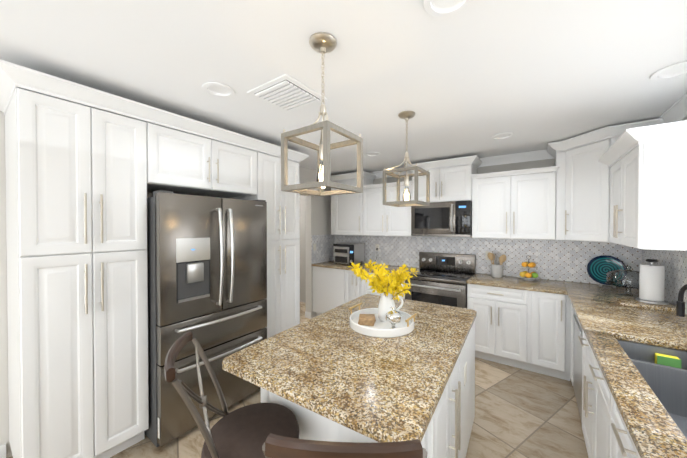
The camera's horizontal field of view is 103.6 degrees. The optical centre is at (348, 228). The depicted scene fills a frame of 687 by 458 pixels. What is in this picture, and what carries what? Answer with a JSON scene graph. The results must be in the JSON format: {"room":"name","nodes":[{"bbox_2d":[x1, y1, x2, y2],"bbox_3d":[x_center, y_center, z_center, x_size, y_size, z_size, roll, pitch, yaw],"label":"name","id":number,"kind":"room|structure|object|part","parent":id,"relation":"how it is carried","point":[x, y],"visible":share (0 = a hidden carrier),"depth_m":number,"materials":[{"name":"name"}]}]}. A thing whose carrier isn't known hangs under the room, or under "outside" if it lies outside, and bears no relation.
{"room":"kitchen","nodes":[
{"label":"kitchen","id":0,"kind":"room"},
{"bbox_2d":[0,111,316,457],"bbox_3d":[-2.457,0.309,1.812,0.325,2.440,6.535,0,1,35],"label":"wall","id":1,"kind":"structure","parent":0,"point":[4,417],"depth_m":1.79,"materials":[{"name":"white paint"}]},
{"bbox_2d":[0,444,5,457],"bbox_3d":[-3.225,1.492,0.424,0.014,0.100,3.340,0,1,35],"label":"baseboard","id":2,"kind":"structure","parent":1,"relation":"attached to","point":[3,447],"depth_m":1.78,"materials":[{"name":"white wood"}]},
{"bbox_2d":[152,107,259,198],"bbox_3d":[-1.407,-0.587,2.446,0.650,0.514,0.910,0,1,35],"label":"upper cabinet","id":3,"kind":"object","parent":1,"relation":"attached to","point":[182,162],"depth_m":2.21,"materials":[{"name":"white wood"}]},
{"bbox_2d":[9,302,587,457],"bbox_3d":[-2.005,1.578,1.897,7.465,0.100,7.410,0,1,35],"label":"floor","id":4,"kind":"structure","parent":0,"point":[521,413],"depth_m":2.14,"materials":[{"name":"tile"}]},
{"bbox_2d":[0,63,151,457],"bbox_3d":[-1.833,0.345,1.845,0.650,2.364,0.578,0,1,35],"label":"tall cabinet","id":5,"kind":"object","parent":4,"relation":"on","point":[82,181],"depth_m":1.61,"materials":[{"name":"white wood"}]},
{"bbox_2d":[144,190,266,446],"bbox_3d":[-1.304,0.628,2.384,0.878,1.790,0.888,0,1,35],"label":"refrigerator","id":6,"kind":"object","parent":4,"relation":"on","point":[207,271],"visible":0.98,"depth_m":2.04,"materials":[{"name":"grey metal"}]},
{"bbox_2d":[164,331,298,457],"bbox_3d":[-0.470,0.995,1.140,0.519,1.079,0.546,0,1,35],"label":"stool","id":7,"kind":"object","parent":4,"relation":"on","point":[244,431],"visible":0.83,"depth_m":1.12,"materials":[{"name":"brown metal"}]},
{"bbox_2d":[201,403,298,457],"bbox_3d":[-0.408,0.890,1.160,0.391,0.090,0.391,0,1,35],"label":"cushion","id":8,"kind":"object","parent":7,"relation":"on","point":[242,432],"depth_m":1.15,"materials":[{"name":"brown leather"}]},
{"bbox_2d":[241,143,299,337],"bbox_3d":[-0.983,0.332,3.064,0.650,2.364,0.574,0,1,35],"label":"tall cabinet","id":9,"kind":"object","parent":4,"relation":"on","point":[283,207],"depth_m":2.88,"materials":[{"name":"white wood"}]},
{"bbox_2d":[313,268,343,315],"bbox_3d":[-0.154,1.057,4.591,0.662,0.882,0.599,0,1,35],"label":"base cabinet","id":10,"kind":"object","parent":4,"relation":"on","point":[328,283],"depth_m":4.35,"materials":[{"name":"white wood"}]},
{"bbox_2d":[312,260,419,275],"bbox_3d":[0.245,0.605,4.300,1.649,0.032,0.633,0,1,35],"label":"countertop","id":11,"kind":"structure","parent":10,"relation":"on","point":[329,264],"depth_m":4.25,"materials":[{"name":"brown stone"}]},
{"bbox_2d":[333,243,363,264],"bbox_3d":[0.008,0.415,4.549,0.420,0.340,0.356,0,1,35],"label":"toaster oven","id":12,"kind":"object","parent":11,"relation":"on","point":[347,253],"visible":0.9,"depth_m":4.42,"materials":[{"name":"silver metal"}]},
{"bbox_3d":[-0.115,0.441,4.449,0.253,0.220,0.003,0,1,35],"label":"black glass","id":13,"kind":"part","parent":12,"relation":"part of","materials":[{"name":"black glass"}]},
{"bbox_2d":[262,433,427,457],"bbox_3d":[0.003,0.999,0.809,0.513,1.079,0.544,0,1,35],"label":"stool","id":14,"kind":"object","parent":4,"relation":"on","point":[275,446],"visible":1,"depth_m":0.58,"materials":[{"name":"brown metal"}]},
{"bbox_2d":[344,272,367,303],"bbox_3d":[0.278,1.060,4.289,0.392,0.882,0.600,0,1,35],"label":"base cabinet","id":15,"kind":"object","parent":4,"relation":"on","point":[354,288],"depth_m":4.06,"materials":[{"name":"white wood"}]},
{"bbox_2d":[261,338,474,457],"bbox_3d":[0.209,1.091,1.673,0.992,0.875,1.441,0,1,35],"label":"kitchen island","id":16,"kind":"object","parent":4,"relation":"on","point":[448,436],"depth_m":1.27,"materials":[{"name":"wood"}]},
{"bbox_2d":[222,294,476,442],"bbox_3d":[0.181,0.634,1.661,1.021,0.036,1.542,0,1,35],"label":"island countertop","id":17,"kind":"structure","parent":16,"relation":"on","point":[360,388],"depth_m":1.23,"materials":[{"name":"beige stone"}]},
{"bbox_2d":[348,303,416,337],"bbox_3d":[0.214,0.569,1.735,0.413,0.092,0.412,0,1,35],"label":"tray","id":18,"kind":"object","parent":17,"relation":"on","point":[403,326],"visible":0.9,"depth_m":1.65,"materials":[{"name":"white ceramic"}]},
{"bbox_2d":[358,314,375,325],"bbox_3d":[0.121,0.581,1.733,0.108,0.041,0.108,0,1,10],"label":"coasters","id":19,"kind":"object","parent":18,"relation":"on","point":[367,319],"visible":0.98,"depth_m":1.69,"materials":[{"name":"brown wood"}]},
{"bbox_2d":[348,260,417,321],"bbox_3d":[0.240,0.406,1.800,0.442,0.391,0.481,0,1,35],"label":"pitcher","id":20,"kind":"object","parent":18,"relation":"on","point":[387,287],"visible":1,"depth_m":1.76,"materials":[{"name":"yellow plant"}]},
{"bbox_3d":[0.248,0.384,1.797,0.415,0.296,0.454,0,1,35],"label":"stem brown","id":21,"kind":"part","parent":20,"relation":"part of","materials":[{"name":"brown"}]},
{"bbox_2d":[385,307,400,328],"bbox_3d":[0.270,0.533,1.613,0.094,0.139,0.094,0,1,35],"label":"sugar bowl","id":22,"kind":"object","parent":18,"relation":"on","point":[393,317],"visible":0.77,"depth_m":1.58,"materials":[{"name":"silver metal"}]},
{"bbox_2d":[368,272,404,298],"bbox_3d":[0.682,1.063,4.009,0.592,0.882,0.599,0,1,35],"label":"base cabinet","id":23,"kind":"object","parent":4,"relation":"on","point":[370,290],"depth_m":3.87,"materials":[{"name":"white wood"}]},
{"bbox_2d":[405,252,475,307],"bbox_3d":[1.214,0.922,3.580,0.761,1.153,0.688,0,1,35],"label":"range","id":24,"kind":"object","parent":4,"relation":"on","point":[441,278],"visible":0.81,"depth_m":3.46,"materials":[{"name":"grey metal"}]},
{"bbox_2d":[467,280,531,370],"bbox_3d":[1.812,1.071,3.221,0.622,0.882,0.599,0,1,35],"label":"base cabinet","id":25,"kind":"object","parent":4,"relation":"on","point":[503,320],"depth_m":2.95,"materials":[{"name":"white wood"}]},
{"bbox_2d":[468,273,567,295],"bbox_3d":[1.925,0.617,3.129,0.909,0.032,0.633,0,1,35],"label":"countertop","id":26,"kind":"structure","parent":25,"relation":"on","point":[556,286],"depth_m":2.99,"materials":[{"name":"beige stone"}]},
{"bbox_2d":[487,252,505,277],"bbox_3d":[1.864,0.443,3.387,0.207,0.309,0.140,0,1,35],"label":"utensil crock","id":27,"kind":"object","parent":26,"relation":"on","point":[496,270],"visible":1,"depth_m":3.34,"materials":[{"name":"white ceramic"}]},
{"bbox_2d":[517,255,540,280],"bbox_3d":[2.120,0.454,3.173,0.236,0.292,0.236,0,1,35],"label":"fruit stand","id":28,"kind":"object","parent":26,"relation":"on","point":[527,276],"visible":1,"depth_m":3.15,"materials":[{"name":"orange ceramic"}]},
{"bbox_2d":[532,292,567,379],"bbox_3d":[2.187,1.074,2.960,0.360,0.882,0.599,0,1,35],"label":"base cabinet","id":29,"kind":"object","parent":4,"relation":"on","point":[549,310],"depth_m":2.72,"materials":[{"name":"white wood"}]},
{"bbox_2d":[564,281,686,457],"bbox_3d":[1.707,0.634,1.461,0.642,0.032,3.618,0,1,35],"label":"countertop","id":30,"kind":"structure","parent":29,"relation":"on","point":[653,430],"depth_m":1.38,"materials":[{"name":"beige stone"}]},
{"bbox_2d":[587,255,626,287],"bbox_3d":[2.739,0.455,2.872,0.312,0.340,0.151,0,-13,35],"label":"plate","id":31,"kind":"object","parent":30,"relation":"on","point":[599,268],"visible":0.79,"depth_m":2.87,"materials":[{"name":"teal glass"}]},
{"bbox_2d":[605,266,639,296],"bbox_3d":[2.506,0.468,2.416,0.310,0.280,0.310,0,1,35],"label":"cake stand","id":32,"kind":"object","parent":30,"relation":"on","point":[625,284],"visible":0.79,"depth_m":2.45,"materials":[{"name":"clear glass"}]},
{"bbox_2d":[611,294,675,311],"bbox_3d":[2.382,0.596,2.187,0.320,0.028,0.320,0,1,35],"label":"board","id":33,"kind":"object","parent":30,"relation":"on","point":[627,301],"visible":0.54,"depth_m":2.11,"materials":[{"name":"stone"}]},
{"bbox_2d":[635,259,668,304],"bbox_3d":[2.423,0.410,2.156,0.180,0.342,0.180,0,1,35],"label":"paper towel holder","id":34,"kind":"object","parent":33,"relation":"on","point":[651,283],"visible":1,"depth_m":2.11,"materials":[{"name":"white paper"}]},
{"bbox_2d":[639,264,664,301],"bbox_3d":[2.423,0.425,2.156,0.134,0.277,0.134,0,1,35],"label":"paper towel","id":35,"kind":"object","parent":34,"relation":"hanging from","point":[651,276],"depth_m":2.11,"materials":[{"name":"white paper"}]},
{"bbox_2d":[616,336,686,435],"bbox_3d":[1.443,0.749,1.081,0.387,0.214,0.982,0,1,35],"label":"sink","id":36,"kind":"object","parent":30,"relation":"in","point":[664,367],"depth_m":1.30,"materials":[{"name":"grey metal"}]},
{"bbox_2d":[676,284,686,316],"bbox_3d":[2.132,0.477,1.644,0.107,0.277,0.292,0,1,35],"label":"faucet","id":37,"kind":"object","parent":30,"relation":"on","point":[680,307],"visible":1,"depth_m":1.76,"materials":[{"name":"black metal"}]},
{"bbox_2d":[568,304,579,385],"bbox_3d":[2.311,1.080,2.314,0.614,0.882,0.180,0,1,35],"label":"base cabinet","id":38,"kind":"object","parent":4,"relation":"on","point":[570,314],"depth_m":2.56,"materials":[{"name":"white wood"}]},
{"bbox_2d":[573,311,582,422],"bbox_3d":[2.071,1.083,2.000,0.592,0.864,0.600,0,1,35],"label":"dishwasher","id":39,"kind":"object","parent":4,"relation":"on","point":[577,368],"visible":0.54,"depth_m":2.14,"materials":[{"name":"grey"}]},
{"bbox_2d":[580,328,603,457],"bbox_3d":[1.828,1.088,1.621,0.614,0.882,0.290,0,1,35],"label":"base cabinet","id":40,"kind":"object","parent":4,"relation":"on","point":[592,382],"depth_m":1.53,"materials":[{"name":"white wood"}]},
{"bbox_2d":[604,384,635,457],"bbox_3d":[1.443,1.225,1.086,0.435,0.618,1.030,0,1,35],"label":"base cabinet","id":41,"kind":"object","parent":4,"relation":"on","point":[617,444],"depth_m":1.14,"materials":[{"name":"white wood"}]},
{"bbox_2d":[305,187,330,317],"bbox_3d":[-0.487,0.277,4.808,0.130,2.440,0.635,0,1,35],"label":"wall","id":42,"kind":"structure","parent":0,"point":[317,215],"depth_m":4.57,"materials":[{"name":"white paint"}]},
{"bbox_2d":[311,234,334,263],"bbox_3d":[-0.433,0.341,4.766,0.008,0.483,0.623,0,1,35],"label":"mosaic tile","id":43,"kind":"structure","parent":42,"relation":"attached to","point":[324,252],"depth_m":4.74,"materials":[{"name":"grey tile"}]},
{"bbox_2d":[0,0,686,175],"bbox_3d":[-2.005,-0.950,1.870,7.465,0.124,7.410,0,1,35],"label":"ceiling","id":44,"kind":"structure","parent":0,"point":[473,77],"depth_m":1.48,"materials":[{"name":"white paint"}]},
{"bbox_2d":[202,82,234,97],"bbox_3d":[-0.842,-0.915,1.760,0.196,0.032,0.196,0,1,35],"label":"recessed light","id":45,"kind":"object","parent":44,"relation":"in","point":[231,93],"visible":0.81,"depth_m":1.75,"materials":[{"name":"paint"}]},
{"bbox_2d":[255,80,319,99],"bbox_3d":[-0.410,-0.900,1.838,0.310,0.001,0.310,0,1,35],"label":"ceiling vent","id":46,"kind":"object","parent":44,"relation":"in","point":[293,85],"visible":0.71,"depth_m":1.73,"materials":[{"name":"grey metal"}]},
{"bbox_2d":[281,32,362,195],"bbox_3d":[-0.121,-0.543,1.311,0.282,0.724,0.282,0,1,35],"label":"pendant light","id":47,"kind":"object","parent":44,"relation":"hanging from","point":[322,43],"visible":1,"depth_m":1.28,"materials":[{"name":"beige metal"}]},
{"bbox_3d":[-0.121,-0.265,1.314,0.064,0.143,0.064,0,1,35],"label":"clear glass","id":48,"kind":"part","parent":47,"relation":"part of","materials":[{"name":"clear glass"}]},
{"bbox_2d":[365,152,379,156],"bbox_3d":[0.300,-0.931,3.329,0.196,0.032,0.196,0,1,35],"label":"recessed light","id":49,"kind":"object","parent":44,"relation":"in","point":[377,153],"visible":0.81,"depth_m":3.32,"materials":[{"name":"paint"}]},
{"bbox_2d":[383,111,429,206],"bbox_3d":[0.468,-0.552,2.156,0.282,0.724,0.282,0,1,35],"label":"pendant light","id":50,"kind":"object","parent":44,"relation":"hanging from","point":[406,115],"visible":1,"depth_m":2.14,"materials":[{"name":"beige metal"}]},
{"bbox_3d":[0.468,-0.274,2.159,0.064,0.143,0.064,0,1,35],"label":"clear glass","id":51,"kind":"part","parent":50,"relation":"part of","materials":[{"name":"clear glass"}]},
{"bbox_2d":[423,0,471,16],"bbox_3d":[0.392,-0.907,1.047,0.196,0.032,0.196,0,1,35],"label":"recessed light","id":52,"kind":"object","parent":44,"relation":"in","point":[431,8],"visible":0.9,"depth_m":1.10,"materials":[{"name":"paint"}]},
{"bbox_2d":[491,132,513,139],"bbox_3d":[1.518,-0.924,2.663,0.196,0.032,0.196,0,1,35],"label":"recessed light","id":53,"kind":"object","parent":44,"relation":"in","point":[494,137],"visible":0.77,"depth_m":2.66,"materials":[{"name":"paint"}]},
{"bbox_2d":[650,61,686,79],"bbox_3d":[1.870,-0.913,1.540,0.196,0.032,0.196,0,1,35],"label":"recessed light","id":54,"kind":"object","parent":44,"relation":"in","point":[656,76],"visible":0.73,"depth_m":1.57,"materials":[{"name":"paint"}]},
{"bbox_2d":[300,159,590,302],"bbox_3d":[0.079,0.277,4.873,7.465,2.440,0.120,0,1,35],"label":"wall","id":55,"kind":"structure","parent":0,"point":[521,165],"depth_m":4.39,"materials":[{"name":"white paint"}]},
{"bbox_2d":[331,171,374,234],"bbox_3d":[0.064,-0.396,4.579,0.630,0.993,0.344,0,1,35],"label":"upper cabinet","id":56,"kind":"object","parent":55,"relation":"attached to","point":[346,209],"depth_m":4.42,"materials":[{"name":"white wood"}]},
{"bbox_2d":[363,181,413,236],"bbox_3d":[0.660,-0.287,4.165,0.822,0.782,0.344,0,1,35],"label":"upper cabinet","id":57,"kind":"object","parent":55,"relation":"attached to","point":[379,219],"depth_m":4.03,"materials":[{"name":"white wood"}]},
{"bbox_2d":[411,158,478,202],"bbox_3d":[1.305,-0.620,3.694,0.771,0.527,0.374,0,1,35],"label":"upper cabinet","id":58,"kind":"object","parent":55,"relation":"attached to","point":[453,183],"depth_m":3.48,"materials":[{"name":"white wood"}]},
{"bbox_2d":[411,201,471,236],"bbox_3d":[1.283,-0.129,3.668,0.761,0.445,0.451,0,1,35],"label":"microwave","id":59,"kind":"object","parent":58,"relation":"attached to","point":[453,219],"visible":1,"depth_m":3.50,"materials":[{"name":"grey metal"}]},
{"bbox_2d":[342,143,592,180],"bbox_3d":[1.356,-0.882,3.851,3.973,0.100,0.075,0,1,35],"label":"crown molding","id":60,"kind":"structure","parent":55,"relation":"attached to","point":[541,154],"depth_m":3.38,"materials":[{"name":"white wood"}]},
{"bbox_2d":[335,235,641,283],"bbox_3d":[1.375,0.350,3.892,3.971,0.483,0.008,0,1,35],"label":"mosaic","id":61,"kind":"object","parent":55,"relation":"attached to","point":[563,260],"visible":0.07,"depth_m":3.40},
{"bbox_2d":[471,166,554,239],"bbox_3d":[1.969,-0.277,3.253,0.827,0.782,0.344,0,1,35],"label":"upper cabinet","id":62,"kind":"object","parent":55,"relation":"attached to","point":[518,206],"depth_m":3.08,"materials":[{"name":"white wood"}]},
{"bbox_2d":[555,118,664,241],"bbox_3d":[2.520,-0.392,2.691,0.710,1.024,0.633,0,1,35],"label":"upper cabinet","id":63,"kind":"object","parent":55,"relation":"attached to","point":[580,172],"depth_m":2.63,"materials":[{"name":"white wood"}]},
{"bbox_2d":[607,122,686,250],"bbox_3d":[2.247,-0.254,1.982,0.344,0.763,0.840,0,1,35],"label":"upper cabinet","id":64,"kind":"object","parent":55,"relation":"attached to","point":[627,186],"depth_m":1.70,"materials":[{"name":"white wood"}]},
{"bbox_2d":[487,252,505,264],"bbox_3d":[1.865,0.437,3.388,0.207,0.283,0.076,0,1,35],"label":"wooden utensils","id":65,"kind":"object","parent":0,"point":[491,256],"depth_m":3.37,"materials":[{"name":"brown wood"}]},
{"bbox_2d":[657,93,686,122],"bbox_3d":[1.813,-0.853,1.099,0.075,0.100,3.870,0,1,35],"label":"crown molding","id":66,"kind":"structure","parent":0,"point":[676,111],"depth_m":2.00,"materials":[{"name":"white wood"}]},
{"bbox_3d":[1.008,0.330,-0.217,0.120,2.440,7.170,0,1,35],"label":"wall","id":67,"kind":"structure","parent":0,"visible":0},
{"bbox_2d":[642,249,686,314],"bbox_3d":[2.569,0.369,2.137,0.008,0.483,1.500,0,1,35],"label":"wall tiles","id":68,"kind":"structure","parent":67,"relation":"attached to","point":[674,262],"depth_m":2.13,"materials":[{"name":"grey tile"}]}
]}

